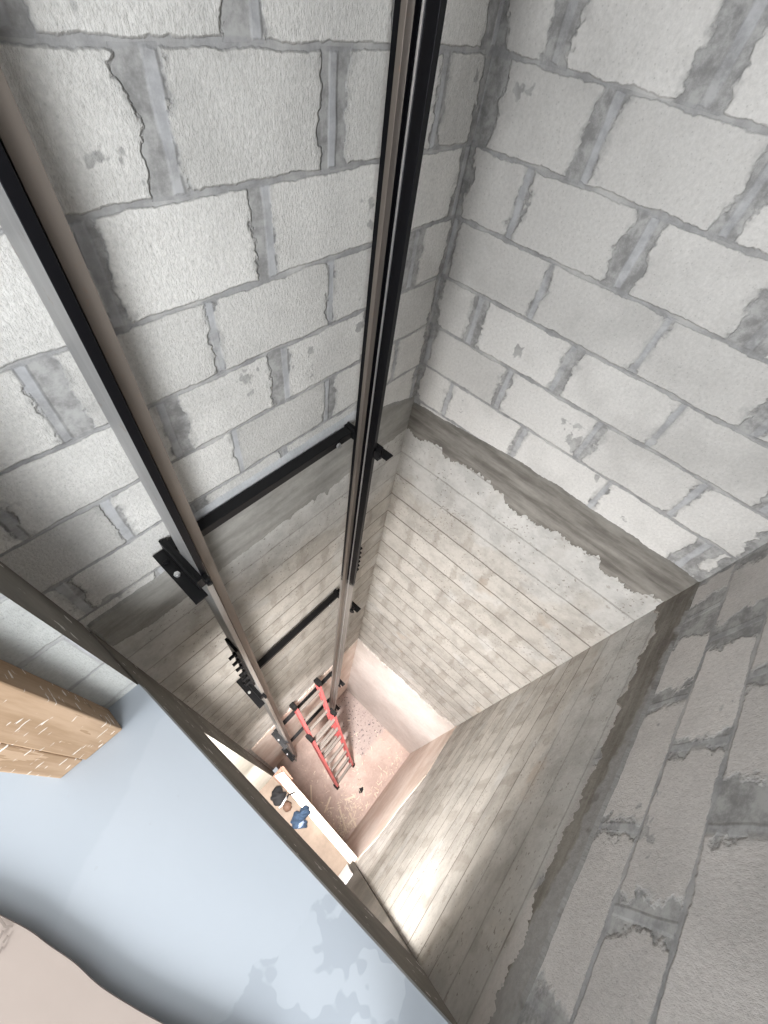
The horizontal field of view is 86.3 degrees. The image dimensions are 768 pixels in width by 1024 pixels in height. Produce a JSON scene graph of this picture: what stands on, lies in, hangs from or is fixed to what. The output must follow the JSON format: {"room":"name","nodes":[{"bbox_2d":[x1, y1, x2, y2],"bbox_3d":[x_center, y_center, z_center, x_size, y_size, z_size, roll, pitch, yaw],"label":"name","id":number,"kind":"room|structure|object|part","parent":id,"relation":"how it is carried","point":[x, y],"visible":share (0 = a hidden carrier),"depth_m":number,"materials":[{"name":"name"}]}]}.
{"room":"elevator shaft","nodes":[
{"label":"elevator shaft","id":0,"kind":"room"},
{"bbox_2d":[0,684,451,1023],"bbox_3d":[-0.904,2.278,-0.026,5.200,0.060,3.600,39,58,18],"label":"floor","id":1,"kind":"structure","parent":0,"point":[144,865],"depth_m":0.98,"materials":[{"name":"grey concrete"}]},
{"bbox_2d":[0,659,121,777],"bbox_3d":[-0.685,0.006,0.254,0.079,2.180,0.165,39,58,18],"label":"wooden board","id":2,"kind":"object","parent":1,"relation":"on","point":[46,728],"visible":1,"depth_m":0.91,"materials":[{"name":"brown wood"}]},
{"bbox_2d":[0,915,163,1023],"bbox_3d":[-0.874,1.224,0.676,1.512,0.040,0.776,21,54,6],"label":"cardboard sheet","id":3,"kind":"object","parent":1,"relation":"on","point":[39,984],"visible":1,"depth_m":0.85,"materials":[{"name":"beige cardboard"}]},
{"bbox_2d":[0,917,13,952],"bbox_3d":[-0.820,0.911,0.888,0.029,0.005,0.064,-17,59,-20],"label":"print","id":4,"kind":"object","parent":3,"relation":"on","point":[6,925],"depth_m":0.89},
{"bbox_2d":[0,561,456,1023],"bbox_3d":[-0.656,1.835,2.432,1.527,9.700,0.200,35,57,16],"label":"wall","id":5,"kind":"structure","parent":0,"point":[38,637],"depth_m":1.16,"materials":[{"name":"concrete"}]},
{"bbox_2d":[273,768,356,862],"bbox_3d":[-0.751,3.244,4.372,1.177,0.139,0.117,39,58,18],"label":"board","id":6,"kind":"object","parent":5,"relation":"attached to","point":[279,771],"visible":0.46,"depth_m":4.45,"materials":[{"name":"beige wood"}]},
{"bbox_2d":[280,766,292,778],"bbox_3d":[-1.064,2.862,4.492,0.193,0.030,0.036,39,58,18],"label":"board offcut","id":7,"kind":"object","parent":6,"relation":"on","point":[284,770],"visible":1,"depth_m":4.48,"materials":[{"name":"beige wood"}]},
{"bbox_2d":[0,0,504,770],"bbox_3d":[-0.641,0.776,3.197,0.200,9.700,1.920,39,58,18],"label":"wall","id":8,"kind":"structure","parent":0,"point":[211,167],"depth_m":0.98,"materials":[{"name":"grey concrete"}]},
{"bbox_2d":[87,397,413,645],"bbox_3d":[-0.409,-0.075,1.788,0.008,0.413,1.690,39,58,18],"label":"concrete beam","id":9,"kind":"structure","parent":8,"relation":"attached to","point":[234,537],"depth_m":1.69,"materials":[{"name":"grey concrete"}]},
{"bbox_2d":[153,421,392,604],"bbox_3d":[-0.361,-0.062,1.542,0.241,0.058,0.956,39,58,18],"label":"bracket","id":10,"kind":"object","parent":8,"relation":"attached to","point":[169,558],"visible":0.93,"depth_m":1.47,"materials":[{"name":"black metal"}]},
{"bbox_3d":[-0.655,0.187,1.316,0.241,0.058,0.062,39,58,18],"label":"bracket arm","id":11,"kind":"part","parent":10,"relation":"part of","materials":[{"name":"black paint"}]},
{"bbox_3d":[-0.067,-0.311,1.768,0.241,0.058,0.062,39,58,18],"label":"bracket arm","id":12,"kind":"part","parent":10,"relation":"part of","materials":[{"name":"black paint"}]},
{"bbox_2d":[193,409,356,520],"bbox_3d":[-0.384,-0.203,1.605,0.007,0.070,0.980,39,58,18],"label":"trim","id":13,"kind":"structure","parent":8,"relation":"attached to","point":[351,417],"depth_m":1.57,"materials":[{"name":"grey concrete"}]},
{"bbox_2d":[237,588,360,708],"bbox_3d":[-0.576,0.920,2.906,0.241,0.058,0.956,39,58,18],"label":"bracket","id":14,"kind":"object","parent":8,"relation":"attached to","point":[250,690],"visible":0.82,"depth_m":2.87,"materials":[{"name":"black metal"}]},
{"bbox_3d":[-0.870,1.170,2.680,0.241,0.058,0.062,39,58,18],"label":"bracket arm","id":15,"kind":"part","parent":14,"relation":"part of","materials":[{"name":"black paint"}]},
{"bbox_3d":[-0.281,0.671,3.132,0.241,0.058,0.062,39,58,18],"label":"bracket arm","id":16,"kind":"part","parent":14,"relation":"part of","materials":[{"name":"black paint"}]},
{"bbox_2d":[251,640,357,767],"bbox_3d":[-1.036,2.836,5.846,0.014,2.748,1.660,39,58,18],"label":"trim","id":17,"kind":"structure","parent":8,"relation":"attached to","point":[267,748],"depth_m":5.47,"materials":[{"name":"paint"}]},
{"bbox_2d":[271,671,344,749],"bbox_3d":[-0.878,2.300,4.821,0.241,0.058,0.956,39,58,18],"label":"bracket","id":18,"kind":"object","parent":8,"relation":"attached to","point":[275,734],"visible":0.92,"depth_m":4.74,"materials":[{"name":"black metal"}]},
{"bbox_3d":[-1.172,2.550,4.596,0.241,0.058,0.062,39,58,18],"label":"bracket arm","id":19,"kind":"part","parent":18,"relation":"part of","materials":[{"name":"black paint"}]},
{"bbox_3d":[-0.583,2.051,5.047,0.241,0.058,0.062,39,58,18],"label":"bracket arm","id":20,"kind":"part","parent":18,"relation":"part of","materials":[{"name":"black paint"}]},
{"bbox_2d":[281,697,339,761],"bbox_3d":[-1.074,3.199,6.069,0.241,0.058,0.956,39,58,18],"label":"bracket","id":21,"kind":"object","parent":8,"relation":"attached to","point":[286,751],"visible":0.75,"depth_m":6.01,"materials":[{"name":"black metal"}]},
{"bbox_3d":[-1.369,3.448,5.843,0.241,0.058,0.062,39,58,18],"label":"bracket arm","id":22,"kind":"part","parent":21,"relation":"part of","materials":[{"name":"black paint"}]},
{"bbox_2d":[259,777,349,875],"bbox_3d":[-2.039,4.104,3.468,1.511,0.050,3.601,39,58,18],"label":"floor","id":23,"kind":"structure","parent":0,"point":[313,836],"depth_m":4.21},
{"bbox_2d":[270,786,294,811],"bbox_3d":[-1.070,3.009,4.299,0.254,0.123,0.195,16,54,3],"label":"tool pouch","id":24,"kind":"object","parent":23,"relation":"on","point":[278,797],"visible":1,"depth_m":4.27,"materials":[{"name":"black fabric"}]},
{"bbox_2d":[290,805,310,828],"bbox_3d":[-0.863,3.154,4.231,0.183,0.121,0.220,12,54,0],"label":"cloth bundle","id":25,"kind":"object","parent":23,"relation":"on","point":[298,821],"visible":1,"depth_m":4.20,"materials":[{"name":"blue fabric"}]},
{"bbox_2d":[338,864,352,883],"bbox_3d":[-0.366,3.374,3.792,0.020,0.700,0.145,39,58,18],"label":"board","id":26,"kind":"object","parent":23,"relation":"on","point":[346,873],"visible":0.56,"depth_m":3.73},
{"bbox_2d":[276,689,409,841],"bbox_3d":[-0.648,4.095,6.769,1.511,0.100,1.620,39,58,18],"label":"floor","id":27,"kind":"structure","parent":0,"point":[363,722],"depth_m":6.68,"materials":[{"name":"concrete"}]},
{"bbox_2d":[0,67,296,761],"bbox_3d":[-0.852,1.256,2.818,0.094,9.500,0.114,1,54,-8],"label":"rail","id":28,"kind":"object","parent":27,"relation":"on","point":[33,220],"visible":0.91,"depth_m":0.68,"materials":[{"name":"metal"}]},
{"bbox_3d":[-0.767,0.823,2.212,0.090,0.660,0.013,39,58,18],"label":"splice plate","id":29,"kind":"part","parent":28,"relation":"part of","materials":[{"name":"black paint"}]},
{"bbox_2d":[310,785,311,803],"bbox_3d":[-1.136,4.413,6.390,0.026,0.014,0.260,-3,55,-11],"label":"stick","id":30,"kind":"object","parent":27,"relation":"on","point":[310,785],"visible":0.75,"depth_m":6.40,"materials":[{"name":"brown wood"}]},
{"bbox_2d":[289,677,354,789],"bbox_3d":[-0.758,3.136,5.581,0.981,2.914,0.488,39,58,18],"label":"ladder","id":31,"kind":"object","parent":27,"relation":"on","point":[332,722],"visible":1,"depth_m":5.39,"materials":[{"name":"red metal"}]},
{"bbox_3d":[-0.937,2.792,5.135,0.040,1.727,0.540,-36,67,-29],"label":"fly rail","id":32,"kind":"part","parent":31,"relation":"part of","materials":[{"name":"red metal"}]},
{"bbox_3d":[-0.828,3.543,5.752,0.042,2.038,0.672,-36,67,-29],"label":"rail","id":33,"kind":"part","parent":31,"relation":"part of","materials":[{"name":"red metal"}]},
{"bbox_3d":[-0.717,2.610,5.300,0.042,1.727,0.522,-34,66,-28],"label":"fly rail","id":34,"kind":"part","parent":31,"relation":"part of","materials":[{"name":"red metal"}]},
{"bbox_3d":[-0.595,3.332,5.941,0.044,2.038,0.649,-35,66,-28],"label":"rail","id":35,"kind":"part","parent":31,"relation":"part of","materials":[{"name":"red metal"}]},
{"bbox_2d":[339,809,346,831],"bbox_3d":[-0.625,4.713,6.254,0.026,0.014,0.300,-16,58,-19],"label":"stick","id":36,"kind":"object","parent":27,"relation":"on","point":[340,809],"visible":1,"depth_m":6.25,"materials":[{"name":"beige wood"}]},
{"bbox_2d":[302,720,401,837],"bbox_3d":[-0.546,4.147,6.666,1.200,0.026,1.486,39,58,18],"label":"wood shavings","id":37,"kind":"object","parent":27,"relation":"on","point":[338,817],"visible":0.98,"depth_m":6.36},
{"bbox_2d":[329,0,446,709],"bbox_3d":[-0.313,0.797,3.234,0.114,9.500,0.088,12,54,-1],"label":"rail","id":38,"kind":"object","parent":27,"relation":"on","point":[417,25],"visible":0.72,"depth_m":1.07,"materials":[{"name":"metal"}]},
{"bbox_2d":[355,542,767,1023],"bbox_3d":[0.596,1.821,2.640,0.200,9.700,1.620,39,58,18],"label":"wall","id":39,"kind":"structure","parent":0,"point":[664,919],"depth_m":1.12,"materials":[{"name":"beige concrete"}]},
{"bbox_2d":[345,726,455,862],"bbox_3d":[0.120,3.607,5.250,0.007,3.108,1.600,39,58,18],"label":"trim","id":40,"kind":"structure","parent":39,"relation":"attached to","point":[416,766],"depth_m":4.91,"materials":[{"name":"paint"}]},
{"bbox_2d":[488,582,699,1023],"bbox_3d":[0.733,0.803,1.358,0.008,0.275,1.600,39,58,18],"label":"concrete beam","id":41,"kind":"structure","parent":39,"relation":"attached to","point":[551,897],"depth_m":1.20,"materials":[{"name":"grey concrete"}]},
{"bbox_2d":[358,0,767,725],"bbox_3d":[0.634,0.864,3.335,1.711,9.700,0.200,39,58,18],"label":"wall","id":42,"kind":"structure","parent":0,"point":[599,321],"depth_m":1.38,"materials":[{"name":"grey brick"}]},
{"bbox_2d":[347,638,454,752],"bbox_3d":[0.063,2.804,5.997,1.511,2.820,0.024,39,58,18],"label":"trim","id":43,"kind":"structure","parent":42,"relation":"attached to","point":[398,708],"depth_m":5.69,"materials":[{"name":"paint"}]},
{"bbox_2d":[407,402,697,601],"bbox_3d":[0.698,-0.081,2.003,1.511,0.317,0.008,39,58,18],"label":"concrete beam","id":44,"kind":"structure","parent":42,"relation":"attached to","point":[642,570],"depth_m":1.92,"materials":[{"name":"grey concrete"}]}
]}

